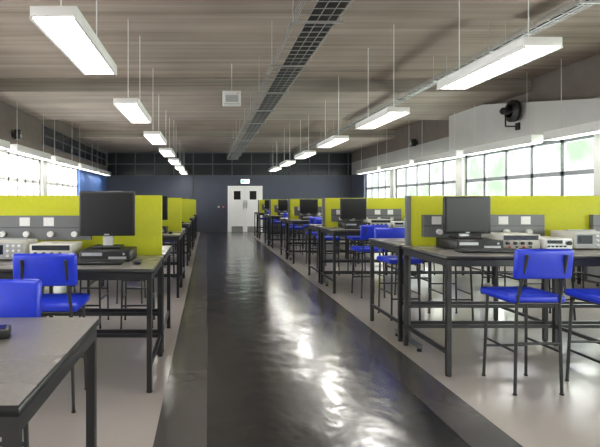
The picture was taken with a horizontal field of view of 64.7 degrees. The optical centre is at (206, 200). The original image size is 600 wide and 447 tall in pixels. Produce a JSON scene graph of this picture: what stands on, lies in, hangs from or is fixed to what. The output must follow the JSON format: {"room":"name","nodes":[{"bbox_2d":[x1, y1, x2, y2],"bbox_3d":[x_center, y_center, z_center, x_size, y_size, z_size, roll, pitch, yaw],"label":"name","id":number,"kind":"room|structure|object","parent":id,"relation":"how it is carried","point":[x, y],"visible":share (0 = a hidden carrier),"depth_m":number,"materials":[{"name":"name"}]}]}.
{"room":"electronics laboratory","nodes":[
{"label":"electronics laboratory","id":0,"kind":"room"},
{"bbox_2d":[0,101,106,194],"bbox_3d":[-4.535,-0.515,5.925,0.330,3.750,29.150,0,0,0],"label":"wall","id":1,"kind":"structure","parent":0,"point":[67,146],"depth_m":13.19,"materials":[{"name":"paint"}]},
{"bbox_2d":[12,129,21,139],"bbox_3d":[-4.296,-1.500,10.400,0.197,0.220,0.170,0,0,0],"label":"ceiling speaker","id":2,"kind":"object","parent":1,"relation":"attached to","point":[17,134],"visible":1,"depth_m":10.32,"materials":[{"name":"black plastic"}]},
{"bbox_2d":[0,149,39,194],"bbox_3d":[-4.515,-0.390,10.400,0.080,1.490,3.890,0,0,0],"label":"window","id":3,"kind":"structure","parent":1,"relation":"in","point":[19,174],"depth_m":11.07,"materials":[{"name":"white glass"}]},
{"bbox_2d":[47,161,76,194],"bbox_3d":[-4.515,-0.390,14.275,0.080,1.490,3.240,0,0,0],"label":"window","id":4,"kind":"structure","parent":1,"relation":"in","point":[61,179],"depth_m":14.23,"materials":[{"name":"white glass"}]},
{"bbox_2d":[107,152,351,231],"bbox_3d":[0.975,-0.515,20.312,11.350,3.750,0.375,0,0,0],"label":"wall","id":5,"kind":"structure","parent":0,"point":[320,175],"depth_m":20.20,"materials":[{"name":"grey paint"}]},
{"bbox_2d":[228,186,261,231],"bbox_3d":[1.670,0.350,20.148,1.520,2.020,0.102,0,0,0],"label":"door","id":6,"kind":"structure","parent":5,"relation":"in","point":[242,200],"depth_m":20.16,"materials":[{"name":"white paint"}]},
{"bbox_2d":[0,232,599,446],"bbox_3d":[0.975,1.390,6.600,11.350,0.060,27.800,0,0,0],"label":"floor","id":7,"kind":"structure","parent":0,"point":[259,352],"depth_m":3.65,"materials":[{"name":"plastic"}]},
{"bbox_2d":[0,279,41,446],"bbox_3d":[-0.900,0.846,1.754,0.400,1.030,0.467,0,0,0],"label":"chair","id":8,"kind":"object","parent":7,"relation":"on","point":[18,297],"visible":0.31,"depth_m":1.92,"materials":[{"name":"blue plastic"}]},
{"bbox_2d":[0,317,99,446],"bbox_3d":[-2.355,0.920,1.490,3.830,0.880,0.820,0,0,0],"label":"table","id":9,"kind":"object","parent":7,"relation":"on","point":[38,354],"visible":1,"depth_m":1.49,"materials":[{"name":"grey laminate"}]},
{"bbox_2d":[0,324,10,338],"bbox_3d":[-0.775,0.454,1.600,0.170,0.047,0.085,0,0,-20],"label":"handset","id":10,"kind":"object","parent":9,"relation":"on","point":[5,330],"visible":1,"depth_m":1.59,"materials":[{"name":"black plastic"}]},
{"bbox_2d":[13,253,89,412],"bbox_3d":[-1.029,0.846,3.094,0.400,1.030,0.467,0,0,-2],"label":"chair","id":11,"kind":"object","parent":7,"relation":"on","point":[53,269],"visible":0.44,"depth_m":2.90,"materials":[{"name":"blue plastic"}]},
{"bbox_2d":[0,195,163,354],"bbox_3d":[-2.333,0.655,4.100,3.887,1.410,0.524,0,0,0],"label":"partition","id":12,"kind":"object","parent":7,"relation":"on","point":[41,218],"visible":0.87,"depth_m":4.09,"materials":[{"name":"yellow fabric"}]},
{"bbox_2d":[0,255,163,392],"bbox_3d":[-2.295,0.920,3.655,3.830,0.880,0.820,0,0,0],"label":"table","id":13,"kind":"object","parent":7,"relation":"on","point":[150,265],"visible":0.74,"depth_m":3.32,"materials":[{"name":"black metal"}]},
{"bbox_2d":[0,238,37,258],"bbox_3d":[-1.620,0.395,3.811,0.330,0.165,0.298,0,0,0],"label":"oscilloscope","id":14,"kind":"object","parent":13,"relation":"on","point":[9,247],"visible":0.75,"depth_m":3.68,"materials":[{"name":"white plastic"}]},
{"bbox_2d":[30,241,81,256],"bbox_3d":[-1.240,0.410,3.791,0.340,0.133,0.318,0,0,0],"label":"supplies","id":15,"kind":"object","parent":13,"relation":"on","point":[75,247],"visible":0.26,"depth_m":3.65,"materials":[{"name":"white plastic"}]},
{"bbox_2d":[79,246,136,261],"bbox_3d":[-0.805,0.434,3.796,0.400,0.085,0.367,0,0,0],"label":"computer","id":16,"kind":"object","parent":13,"relation":"on","point":[126,253],"visible":0.88,"depth_m":3.62,"materials":[{"name":"black plastic"}]},
{"bbox_2d":[79,191,134,247],"bbox_3d":[-0.830,0.154,3.860,0.460,0.471,0.190,0,0,0],"label":"monitor","id":17,"kind":"object","parent":16,"relation":"on","point":[107,214],"visible":1,"depth_m":3.81,"materials":[{"name":"black plastic"}]},
{"bbox_2d":[77,259,141,264],"bbox_3d":[-0.790,0.461,3.500,0.580,0.032,0.140,0,0,0],"label":"keyboard","id":18,"kind":"object","parent":13,"relation":"on","point":[79,261],"visible":0.82,"depth_m":3.44,"materials":[{"name":"black plastic"}]},
{"bbox_2d":[69,280,109,328],"bbox_3d":[-1.299,0.846,5.137,0.400,1.030,0.467,0,0,2],"label":"chair","id":19,"kind":"object","parent":7,"relation":"on","point":[81,287],"visible":0.23,"depth_m":5.26,"materials":[{"name":"blue plastic"}]},
{"bbox_2d":[42,246,171,350],"bbox_3d":[-2.295,0.920,4.545,3.830,0.880,0.820,0,0,0],"label":"table","id":20,"kind":"object","parent":7,"relation":"on","point":[165,249],"visible":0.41,"depth_m":4.15,"materials":[{"name":"black metal"}]},
{"bbox_2d":[116,280,145,303],"bbox_3d":[-1.030,0.846,6.241,0.400,1.030,0.467,0,0,-1],"label":"chair","id":21,"kind":"object","parent":7,"relation":"on","point":[141,281],"visible":0.2,"depth_m":6.10,"materials":[{"name":"blue plastic"}]},
{"bbox_2d":[87,231,182,297],"bbox_3d":[-2.295,0.920,6.855,3.830,0.880,0.820,0,0,0],"label":"table","id":22,"kind":"object","parent":7,"relation":"on","point":[176,235],"visible":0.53,"depth_m":6.46,"materials":[{"name":"black metal"}]},
{"bbox_2d":[162,226,167,232],"bbox_3d":[-0.805,0.434,6.997,0.400,0.085,0.367,0,0,0],"label":"computer","id":23,"kind":"object","parent":22,"relation":"on","point":[164,228],"visible":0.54,"depth_m":6.82,"materials":[{"name":"black plastic"}]},
{"bbox_2d":[162,196,167,219],"bbox_3d":[-0.830,0.154,7.060,0.460,0.471,0.190,0,0,0],"label":"monitor","id":24,"kind":"object","parent":23,"relation":"on","point":[164,198],"visible":0.15,"depth_m":7.01,"materials":[{"name":"black plastic"}]},
{"bbox_2d":[120,277,154,328],"bbox_3d":[-0.762,0.846,5.130,0.400,1.030,0.467,0,0,-3],"label":"chair","id":25,"kind":"object","parent":7,"relation":"on","point":[122,282],"visible":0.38,"depth_m":4.93,"materials":[{"name":"blue plastic"}]},
{"bbox_2d":[102,228,185,285],"bbox_3d":[-2.295,0.920,7.745,3.830,0.880,0.820,0,0,0],"label":"table","id":26,"kind":"object","parent":7,"relation":"on","point":[183,229],"visible":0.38,"depth_m":7.78,"materials":[{"name":"black metal"}]},
{"bbox_2d":[154,241,174,277],"bbox_3d":[-0.762,0.846,8.359,0.400,1.030,0.467,0,0,-3],"label":"chair","id":27,"kind":"object","parent":7,"relation":"on","point":[173,255],"visible":0.25,"depth_m":8.16,"materials":[{"name":"blue plastic"}]},
{"bbox_2d":[162,198,181,286],"bbox_3d":[-2.333,0.655,7.300,3.887,1.410,0.524,0,0,0],"label":"screen","id":28,"kind":"object","parent":7,"relation":"on","point":[174,222],"visible":0.02,"depth_m":7.29,"materials":[{"name":"yellow fabric"}]},
{"bbox_2d":[162,222,189,265],"bbox_3d":[-2.295,0.920,10.055,3.830,0.880,0.820,0,0,0],"label":"table","id":29,"kind":"object","parent":7,"relation":"on","point":[185,224],"visible":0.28,"depth_m":10.42,"materials":[{"name":"black metal"}]},
{"bbox_2d":[182,199,188,221],"bbox_3d":[-2.333,0.655,10.500,3.887,1.410,0.524,0,0,0],"label":"screen","id":30,"kind":"object","parent":29,"relation":"on","point":[185,202],"visible":0.04,"depth_m":10.49,"materials":[{"name":"yellow fabric"}]},
{"bbox_2d":[162,220,191,255],"bbox_3d":[-2.295,0.920,10.945,3.830,0.880,0.820,0,0,0],"label":"table","id":31,"kind":"object","parent":7,"relation":"on","point":[190,221],"visible":0.11,"depth_m":11.31,"materials":[{"name":"black metal"}]},
{"bbox_2d":[185,217,193,249],"bbox_3d":[-2.295,0.920,13.255,3.830,0.880,0.820,0,0,0],"label":"table","id":32,"kind":"object","parent":7,"relation":"on","point":[190,218],"visible":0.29,"depth_m":12.95,"materials":[{"name":"black metal"}]},
{"bbox_2d":[189,199,193,216],"bbox_3d":[-2.333,0.655,13.700,3.887,1.410,0.524,0,0,0],"label":"screen","id":33,"kind":"object","parent":7,"relation":"on","point":[191,201],"visible":0.02,"depth_m":13.69,"materials":[{"name":"yellow fabric"}]},
{"bbox_2d":[258,200,268,237],"bbox_3d":[4.085,0.655,17.200,4.374,1.410,0.524,0,0,0],"label":"screen","id":34,"kind":"object","parent":7,"relation":"on","point":[261,203],"visible":0.02,"depth_m":17.18,"materials":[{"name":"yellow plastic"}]},
{"bbox_2d":[254,212,290,236],"bbox_3d":[3.985,0.892,17.645,4.280,0.935,0.820,0,0,0],"label":"table","id":35,"kind":"object","parent":7,"relation":"on","point":[254,212],"visible":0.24,"depth_m":17.62,"materials":[{"name":"black metal"}]},
{"bbox_2d":[269,199,287,246],"bbox_3d":[4.085,0.655,14.000,4.374,1.410,0.524,0,0,0],"label":"screen","id":36,"kind":"object","parent":7,"relation":"on","point":[273,203],"visible":0.08,"depth_m":13.99,"materials":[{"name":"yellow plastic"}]},
{"bbox_2d":[282,213,296,249],"bbox_3d":[2.322,0.846,12.993,0.400,1.030,0.467,0,0,-2],"label":"chair","id":37,"kind":"object","parent":7,"relation":"on","point":[283,225],"visible":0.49,"depth_m":12.85,"materials":[{"name":"blue plastic"}]},
{"bbox_2d":[286,214,303,254],"bbox_3d":[2.261,0.846,11.843,0.400,1.030,0.467,0,0,2],"label":"chair","id":38,"kind":"object","parent":7,"relation":"on","point":[299,227],"visible":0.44,"depth_m":11.63,"materials":[{"name":"blue plastic"}]},
{"bbox_2d":[257,212,338,238],"bbox_3d":[3.985,0.892,16.755,4.280,0.935,0.820,0,0,0],"label":"table","id":39,"kind":"object","parent":7,"relation":"on","point":[258,213],"visible":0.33,"depth_m":17.12,"materials":[{"name":"black metal"}]},
{"bbox_2d":[288,199,321,259],"bbox_3d":[4.085,0.655,10.800,4.374,1.410,0.524,0,0,0],"label":"screen","id":40,"kind":"object","parent":7,"relation":"on","point":[293,204],"visible":0.09,"depth_m":10.78,"materials":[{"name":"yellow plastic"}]},
{"bbox_2d":[303,224,315,249],"bbox_3d":[2.939,0.846,12.855,0.467,1.030,0.400,0,0,0],"label":"chair","id":41,"kind":"object","parent":7,"relation":"on","point":[304,225],"visible":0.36,"depth_m":13.00,"materials":[{"name":"blue plastic"}]},
{"bbox_2d":[305,217,326,265],"bbox_3d":[2.321,0.846,9.766,0.400,1.030,0.467,0,0,-1],"label":"chair","id":42,"kind":"object","parent":7,"relation":"on","point":[311,219],"visible":0.47,"depth_m":9.62,"materials":[{"name":"blue plastic"}]},
{"bbox_2d":[268,215,369,248],"bbox_3d":[3.985,0.892,13.555,4.280,0.935,0.820,0,0,0],"label":"table","id":43,"kind":"object","parent":7,"relation":"on","point":[272,217],"visible":0.2,"depth_m":13.92,"materials":[{"name":"black metal"}]},
{"bbox_3d":[2.330,0.380,13.697,0.400,0.085,0.367,0,0,0],"label":"computer","id":44,"kind":"object","parent":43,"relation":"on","visible":0},
{"bbox_2d":[278,200,287,211],"bbox_3d":[2.330,0.146,13.757,0.414,0.377,0.171,0,0,0],"label":"monitor","id":45,"kind":"object","parent":44,"relation":"on","point":[282,204],"visible":0.68,"depth_m":13.71,"materials":[{"name":"black plastic"}]},
{"bbox_2d":[315,218,340,274],"bbox_3d":[2.261,0.846,8.636,0.400,1.030,0.467,0,0,2],"label":"chair","id":46,"kind":"object","parent":7,"relation":"on","point":[317,220],"visible":0.37,"depth_m":8.58,"materials":[{"name":"blue plastic"}]},
{"bbox_2d":[280,218,388,258],"bbox_3d":[3.985,0.892,11.245,4.280,0.935,0.820,0,0,0],"label":"table","id":47,"kind":"object","parent":7,"relation":"on","point":[281,219],"visible":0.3,"depth_m":10.88,"materials":[{"name":"black metal"}]},
{"bbox_2d":[336,235,356,266],"bbox_3d":[2.939,0.846,9.682,0.467,1.030,0.400,0,0,0],"label":"chair","id":48,"kind":"object","parent":7,"relation":"on","point":[337,235],"visible":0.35,"depth_m":9.52,"materials":[{"name":"blue plastic"}]},
{"bbox_2d":[286,219,423,263],"bbox_3d":[3.985,0.892,10.355,4.280,0.935,0.820,0,0,0],"label":"table","id":49,"kind":"object","parent":7,"relation":"on","point":[291,221],"visible":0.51,"depth_m":10.72,"materials":[{"name":"black metal"}]},
{"bbox_2d":[299,216,319,218],"bbox_3d":[2.330,0.380,10.496,0.400,0.085,0.367,0,0,0],"label":"computer","id":50,"kind":"object","parent":49,"relation":"on","point":[300,217],"visible":0.45,"depth_m":10.32,"materials":[{"name":"black plastic"}]},
{"bbox_2d":[300,199,317,215],"bbox_3d":[2.330,0.146,10.557,0.414,0.377,0.171,0,0,0],"label":"monitor","id":51,"kind":"object","parent":50,"relation":"on","point":[307,206],"visible":1,"depth_m":10.51,"materials":[{"name":"black plastic"}]},
{"bbox_2d":[347,235,369,274],"bbox_3d":[2.850,0.846,8.626,0.400,1.030,0.467,0,0,0],"label":"chair","id":52,"kind":"object","parent":7,"relation":"on","point":[354,238],"visible":0.35,"depth_m":8.58,"materials":[{"name":"blue plastic"}]},
{"bbox_2d":[350,225,388,297],"bbox_3d":[2.322,0.846,6.595,0.400,1.030,0.467,0,0,-3],"label":"chair","id":53,"kind":"object","parent":7,"relation":"on","point":[366,231],"visible":0.79,"depth_m":6.44,"materials":[{"name":"blue plastic"}]},
{"bbox_2d":[374,228,421,320],"bbox_3d":[2.259,0.846,5.462,0.400,1.030,0.467,0,0,-2],"label":"chair","id":54,"kind":"object","parent":7,"relation":"on","point":[378,232],"visible":0.6,"depth_m":5.50,"materials":[{"name":"blue plastic"}]},
{"bbox_2d":[394,253,431,299],"bbox_3d":[2.939,0.846,6.494,0.467,1.030,0.400,0,0,0],"label":"chair","id":55,"kind":"object","parent":7,"relation":"on","point":[420,270],"visible":0.19,"depth_m":6.64,"materials":[{"name":"blue plastic"}]},
{"bbox_2d":[307,224,574,282],"bbox_3d":[3.985,0.892,8.045,4.280,0.935,0.820,0,0,0],"label":"table","id":56,"kind":"object","parent":7,"relation":"on","point":[315,227],"visible":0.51,"depth_m":7.70,"materials":[{"name":"black metal"}]},
{"bbox_2d":[428,262,473,320],"bbox_3d":[2.851,0.846,5.430,0.400,1.030,0.467,0,0,1],"label":"chair","id":57,"kind":"object","parent":7,"relation":"on","point":[430,283],"visible":0.28,"depth_m":5.23,"materials":[{"name":"blue plastic"}]},
{"bbox_2d":[319,227,599,293],"bbox_3d":[3.985,0.892,7.155,4.280,0.935,0.820,0,0,0],"label":"table","id":58,"kind":"object","parent":7,"relation":"on","point":[334,231],"visible":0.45,"depth_m":7.38,"materials":[{"name":"black metal"}]},
{"bbox_2d":[338,222,369,227],"bbox_3d":[2.330,0.380,7.296,0.400,0.085,0.367,0,0,0],"label":"computer","id":59,"kind":"object","parent":58,"relation":"on","point":[340,224],"visible":0.73,"depth_m":7.12,"materials":[{"name":"black plastic"}]},
{"bbox_2d":[340,198,365,221],"bbox_3d":[2.330,0.146,7.357,0.414,0.377,0.171,0,0,0],"label":"monitor","id":60,"kind":"object","parent":59,"relation":"on","point":[352,209],"visible":1,"depth_m":7.31,"materials":[{"name":"black plastic"}]},
{"bbox_2d":[364,219,391,227],"bbox_3d":[2.710,0.355,7.311,0.340,0.133,0.318,0,0,0],"label":"supplies","id":61,"kind":"object","parent":58,"relation":"on","point":[371,221],"visible":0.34,"depth_m":7.17,"materials":[{"name":"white plastic"}]},
{"bbox_2d":[392,221,404,227],"bbox_3d":[3.020,0.373,7.290,0.240,0.098,0.320,0,0,0],"label":"function generator","id":62,"kind":"object","parent":58,"relation":"on","point":[395,224],"visible":0.52,"depth_m":7.15,"materials":[{"name":"white plastic"}]},
{"bbox_2d":[322,198,599,285],"bbox_3d":[4.085,0.655,7.600,4.374,1.410,0.524,0,0,0],"label":"screen","id":63,"kind":"object","parent":7,"relation":"on","point":[393,209],"visible":0.16,"depth_m":7.59,"materials":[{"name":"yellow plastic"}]},
{"bbox_2d":[369,238,599,341],"bbox_3d":[3.985,0.892,4.845,4.280,0.935,0.820,0,0,0],"label":"table","id":64,"kind":"object","parent":7,"relation":"on","point":[391,244],"visible":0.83,"depth_m":4.46,"materials":[{"name":"black metal"}]},
{"bbox_2d":[395,196,599,351],"bbox_3d":[4.085,0.655,4.400,4.374,1.410,0.524,0,0,0],"label":"partition","id":65,"kind":"object","parent":7,"relation":"on","point":[540,215],"visible":0.52,"depth_m":4.39,"materials":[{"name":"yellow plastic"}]},
{"bbox_2d":[481,266,519,293],"bbox_3d":[4.198,0.846,6.545,0.400,1.030,0.467,0,0,3],"label":"chair","id":66,"kind":"object","parent":7,"relation":"on","point":[504,272],"visible":0.12,"depth_m":6.74,"materials":[{"name":"blue plastic"}]},
{"bbox_2d":[402,246,599,376],"bbox_3d":[3.985,0.892,3.955,4.280,0.935,0.820,0,0,0],"label":"table","id":67,"kind":"object","parent":7,"relation":"on","point":[446,257],"visible":0.83,"depth_m":4.01,"materials":[{"name":"black metal"}]},
{"bbox_2d":[436,237,503,249],"bbox_3d":[2.330,0.380,4.096,0.400,0.085,0.367,0,0,0],"label":"computer","id":68,"kind":"object","parent":67,"relation":"on","point":[444,242],"visible":0.8,"depth_m":3.92,"materials":[{"name":"black plastic"}]},
{"bbox_2d":[443,196,490,238],"bbox_3d":[2.330,0.146,4.157,0.414,0.377,0.171,0,0,0],"label":"monitor","id":69,"kind":"object","parent":68,"relation":"on","point":[463,215],"visible":1,"depth_m":4.11,"materials":[{"name":"black plastic"}]},
{"bbox_2d":[454,248,528,252],"bbox_3d":[2.370,0.406,3.800,0.580,0.032,0.140,0,0,0],"label":"keyboard","id":70,"kind":"object","parent":67,"relation":"on","point":[462,250],"visible":0.92,"depth_m":3.73,"materials":[{"name":"black plastic"}]},
{"bbox_2d":[481,232,539,248],"bbox_3d":[2.710,0.355,4.111,0.340,0.133,0.318,0,0,0],"label":"supplies","id":71,"kind":"object","parent":67,"relation":"on","point":[512,240],"visible":0.85,"depth_m":3.97,"materials":[{"name":"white plastic"}]},
{"bbox_2d":[540,236,571,248],"bbox_3d":[3.020,0.373,4.090,0.240,0.098,0.320,0,0,0],"label":"function generator","id":72,"kind":"object","parent":67,"relation":"on","point":[546,242],"visible":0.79,"depth_m":3.95,"materials":[{"name":"white plastic"}]},
{"bbox_2d":[551,229,599,248],"bbox_3d":[3.350,0.340,4.121,0.330,0.165,0.298,0,0,0],"label":"oscilloscope","id":73,"kind":"object","parent":67,"relation":"on","point":[581,238],"visible":0.88,"depth_m":3.99,"materials":[{"name":"white plastic"}]},
{"bbox_2d":[481,249,573,395],"bbox_3d":[2.320,0.846,3.363,0.400,1.030,0.467,0,0,0],"label":"chair","id":74,"kind":"object","parent":7,"relation":"on","point":[528,263],"visible":1,"depth_m":3.21,"materials":[{"name":"blue plastic"}]},
{"bbox_2d":[522,268,575,320],"bbox_3d":[3.999,0.846,5.430,0.400,1.030,0.467,0,0,-2],"label":"chair","id":75,"kind":"object","parent":7,"relation":"on","point":[572,277],"visible":0.19,"depth_m":5.53,"materials":[{"name":"blue plastic"}]},
{"bbox_2d":[541,266,583,290],"bbox_3d":[5.098,0.846,6.567,0.400,1.030,0.467,0,0,3],"label":"chair","id":76,"kind":"object","parent":7,"relation":"on","point":[582,272],"visible":0.04,"depth_m":6.42,"materials":[{"name":"blue plastic"}]},
{"bbox_2d":[565,288,599,381],"bbox_3d":[2.939,0.846,3.310,0.467,1.030,0.400,0,0,0],"label":"chair","id":77,"kind":"object","parent":7,"relation":"on","point":[591,295],"visible":1,"depth_m":3.45,"materials":[{"name":"blue plastic"}]},
{"bbox_2d":[0,19,599,129],"bbox_3d":[0.975,-2.450,6.600,11.350,0.120,27.800,0,0,0],"label":"ceiling","id":78,"kind":"structure","parent":0,"point":[169,48],"depth_m":7.26,"materials":[{"name":"wood"}]},
{"bbox_2d":[0,139,9,148],"bbox_3d":[-4.100,-1.729,8.280,0.220,1.362,2.100,0,0,0],"label":"pendant light","id":79,"kind":"object","parent":78,"relation":"hanging from","point":[4,144],"visible":1,"depth_m":9.11,"materials":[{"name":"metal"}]},
{"bbox_2d":[7,116,50,159],"bbox_3d":[-4.100,-1.729,10.730,0.220,1.362,2.100,0,0,0],"label":"pendant light","id":80,"kind":"object","parent":78,"relation":"hanging from","point":[14,148],"visible":0.94,"depth_m":10.52,"materials":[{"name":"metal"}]},
{"bbox_2d":[48,120,77,166],"bbox_3d":[-4.100,-1.729,13.180,0.220,1.362,2.100,0,0,0],"label":"pendant light","id":81,"kind":"object","parent":78,"relation":"hanging from","point":[54,159],"visible":0.97,"depth_m":12.62,"materials":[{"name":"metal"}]},
{"bbox_2d":[29,0,116,74],"bbox_3d":[-0.970,-1.779,3.550,0.300,1.262,1.300,0,0,0],"label":"pendant light","id":82,"kind":"object","parent":78,"relation":"hanging from","point":[66,27],"visible":1,"depth_m":3.27,"materials":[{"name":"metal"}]},
{"bbox_2d":[74,163,96,171],"bbox_3d":[-4.100,-1.729,15.630,0.220,1.362,2.100,0,0,0],"label":"pendant light","id":83,"kind":"object","parent":78,"relation":"hanging from","point":[81,166],"visible":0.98,"depth_m":15.32,"materials":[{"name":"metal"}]},
{"bbox_2d":[93,169,110,175],"bbox_3d":[-4.100,-1.729,18.080,0.220,1.362,2.100,0,0,0],"label":"pendant light","id":84,"kind":"object","parent":78,"relation":"hanging from","point":[99,171],"visible":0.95,"depth_m":17.73,"materials":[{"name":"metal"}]},
{"bbox_2d":[113,19,151,122],"bbox_3d":[-0.970,-1.779,6.150,0.300,1.262,1.300,0,0,0],"label":"pendant light","id":85,"kind":"object","parent":78,"relation":"hanging from","point":[132,109],"visible":0.97,"depth_m":5.83,"materials":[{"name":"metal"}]},
{"bbox_2d":[143,94,166,144],"bbox_3d":[-0.970,-1.779,8.750,0.300,1.262,1.300,0,0,0],"label":"pendant light","id":86,"kind":"object","parent":78,"relation":"hanging from","point":[154,137],"visible":0.99,"depth_m":8.49,"materials":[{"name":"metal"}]},
{"bbox_2d":[159,118,175,156],"bbox_3d":[-0.970,-1.779,11.350,0.300,1.262,1.300,0,0,0],"label":"pendant light","id":87,"kind":"object","parent":78,"relation":"hanging from","point":[166,152],"visible":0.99,"depth_m":11.17,"materials":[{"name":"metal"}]},
{"bbox_2d":[168,158,180,164],"bbox_3d":[-0.970,-1.779,13.950,0.300,1.262,1.300,0,0,0],"label":"pendant light","id":88,"kind":"object","parent":78,"relation":"hanging from","point":[173,161],"visible":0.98,"depth_m":13.41,"materials":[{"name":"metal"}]},
{"bbox_2d":[222,64,240,105],"bbox_3d":[0.430,-2.027,7.995,0.320,0.745,0.130,0,0,0],"label":"sensor box","id":89,"kind":"object","parent":78,"relation":"hanging from","point":[229,98],"depth_m":7.94,"materials":[{"name":"white plastic"}]},
{"bbox_2d":[76,130,394,151],"bbox_3d":[0.975,-2.265,17.850,10.750,0.250,4.700,0,0,0],"label":"ceiling beam","id":90,"kind":"structure","parent":78,"relation":"attached to","point":[105,140],"depth_m":16.27,"materials":[{"name":"concrete"}]},
{"bbox_2d":[0,79,531,119],"bbox_3d":[0.975,-2.265,10.575,10.750,0.250,3.150,0,0,0],"label":"ceiling beam","id":91,"kind":"structure","parent":78,"relation":"attached to","point":[53,99],"depth_m":9.51,"materials":[{"name":"wood"}]},
{"bbox_2d":[268,166,281,170],"bbox_3d":[2.520,-1.779,17.100,0.300,1.262,1.300,0,0,0],"label":"pendant light","id":92,"kind":"object","parent":78,"relation":"hanging from","point":[274,168],"visible":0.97,"depth_m":16.64,"materials":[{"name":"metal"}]},
{"bbox_2d":[279,160,295,165],"bbox_3d":[2.520,-1.779,14.500,0.300,1.262,1.300,0,0,0],"label":"pendant light","id":93,"kind":"object","parent":78,"relation":"hanging from","point":[286,162],"visible":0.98,"depth_m":14.14,"materials":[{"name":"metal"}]},
{"bbox_2d":[227,0,352,159],"bbox_3d":[1.100,-2.088,6.824,0.520,0.624,26.653,0,0,0],"label":"cable tray","id":94,"kind":"object","parent":78,"relation":"hanging from","point":[325,13],"visible":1,"depth_m":5.80,"materials":[{"name":"metal"}]},
{"bbox_2d":[0,0,599,18],"bbox_3d":[0.975,-2.265,3.950,10.750,0.250,2.900,0,0,0],"label":"ceiling beam","id":95,"kind":"structure","parent":78,"relation":"attached to","point":[9,9],"depth_m":5.11,"materials":[{"name":"concrete"}]},
{"bbox_2d":[294,115,315,158],"bbox_3d":[2.520,-1.779,11.900,0.300,1.262,1.300,0,0,0],"label":"pendant light","id":96,"kind":"object","parent":78,"relation":"hanging from","point":[304,154],"visible":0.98,"depth_m":11.63,"materials":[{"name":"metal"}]},
{"bbox_2d":[317,76,348,147],"bbox_3d":[2.520,-1.779,9.300,0.300,1.262,1.300,0,0,0],"label":"pendant light","id":97,"kind":"object","parent":78,"relation":"hanging from","point":[334,140],"visible":0.98,"depth_m":8.94,"materials":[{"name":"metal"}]},
{"bbox_2d":[356,140,382,173],"bbox_3d":[5.950,-1.729,16.890,0.220,1.362,2.200,0,0,0],"label":"pendant light","id":98,"kind":"object","parent":78,"relation":"hanging from","point":[377,168],"visible":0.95,"depth_m":16.53,"materials":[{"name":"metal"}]},
{"bbox_2d":[355,24,409,128],"bbox_3d":[2.520,-1.779,6.700,0.300,1.262,1.300,0,0,0],"label":"pendant light","id":99,"kind":"object","parent":78,"relation":"hanging from","point":[389,114],"visible":0.98,"depth_m":6.34,"materials":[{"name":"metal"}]},
{"bbox_2d":[380,159,416,169],"bbox_3d":[5.950,-1.729,14.390,0.220,1.362,2.200,0,0,0],"label":"pendant light","id":100,"kind":"object","parent":78,"relation":"hanging from","point":[410,162],"visible":0.97,"depth_m":14.03,"materials":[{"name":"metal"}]},
{"bbox_2d":[414,112,464,163],"bbox_3d":[5.950,-1.729,11.890,0.220,1.362,2.200,0,0,0],"label":"pendant light","id":101,"kind":"object","parent":78,"relation":"hanging from","point":[455,153],"visible":0.97,"depth_m":11.46,"materials":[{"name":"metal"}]},
{"bbox_2d":[294,0,599,154],"bbox_3d":[3.850,-2.188,6.824,0.260,0.424,26.653,0,0,0],"label":"cable tray","id":102,"kind":"object","parent":78,"relation":"hanging from","point":[581,4],"visible":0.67,"depth_m":6.19,"materials":[{"name":"metal"}]},
{"bbox_2d":[437,0,562,89],"bbox_3d":[2.520,-1.779,4.100,0.300,1.262,1.300,0,0,0],"label":"pendant light","id":103,"kind":"object","parent":78,"relation":"hanging from","point":[524,50],"visible":1,"depth_m":3.86,"materials":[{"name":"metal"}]},
{"bbox_2d":[463,105,542,154],"bbox_3d":[5.950,-1.729,9.390,0.220,1.362,2.200,0,0,0],"label":"pendant light","id":104,"kind":"object","parent":78,"relation":"hanging from","point":[532,139],"visible":1,"depth_m":9.09,"materials":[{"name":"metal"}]},
{"bbox_2d":[543,59,599,140],"bbox_3d":[5.950,-1.729,6.890,0.220,1.362,2.200,0,0,0],"label":"pendant light","id":105,"kind":"object","parent":78,"relation":"hanging from","point":[590,128],"visible":1,"depth_m":7.42,"materials":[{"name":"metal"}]},
{"bbox_2d":[352,53,599,284],"bbox_3d":[6.498,-0.515,5.475,0.304,3.750,30.050,0,0,0],"label":"wall","id":106,"kind":"structure","parent":0,"point":[580,79],"depth_m":11.71,"materials":[{"name":"paint"}]},
{"bbox_2d":[366,169,389,197],"bbox_3d":[6.465,-0.390,17.275,0.080,1.490,2.640,0,0,0],"label":"window","id":107,"kind":"structure","parent":106,"relation":"in","point":[377,183],"depth_m":17.26,"materials":[{"name":"glass"}]},
{"bbox_2d":[410,139,417,146],"bbox_3d":[6.247,-1.760,13.900,0.197,0.220,0.170,0,0,0],"label":"ceiling speaker","id":108,"kind":"object","parent":106,"relation":"attached to","point":[413,142],"visible":1,"depth_m":13.82,"materials":[{"name":"black plastic"}]},
{"bbox_2d":[396,158,455,197],"bbox_3d":[6.465,-0.390,13.700,0.080,1.490,3.890,0,0,0],"label":"window","id":109,"kind":"structure","parent":106,"relation":"in","point":[437,178],"depth_m":13.47,"materials":[{"name":"glass"}]},
{"bbox_2d":[499,100,521,129],"bbox_3d":[5.965,-1.683,8.987,0.366,0.585,0.366,0,0,-41],"label":"fan","id":110,"kind":"object","parent":106,"relation":"attached to","point":[512,105],"visible":1,"depth_m":8.94,"materials":[{"name":"black plastic"}]},
{"bbox_2d":[449,98,599,150],"bbox_3d":[6.225,-1.649,9.300,0.249,0.978,4.600,0,0,0],"label":"bulkhead","id":111,"kind":"object","parent":106,"relation":"attached to","point":[539,117],"depth_m":8.98,"materials":[{"name":"white paint"}]},
{"bbox_2d":[466,134,593,195],"bbox_3d":[6.465,-0.390,9.500,0.080,1.490,3.890,0,0,0],"label":"window","id":112,"kind":"structure","parent":106,"relation":"in","point":[565,167],"depth_m":9.05,"materials":[{"name":"glass"}]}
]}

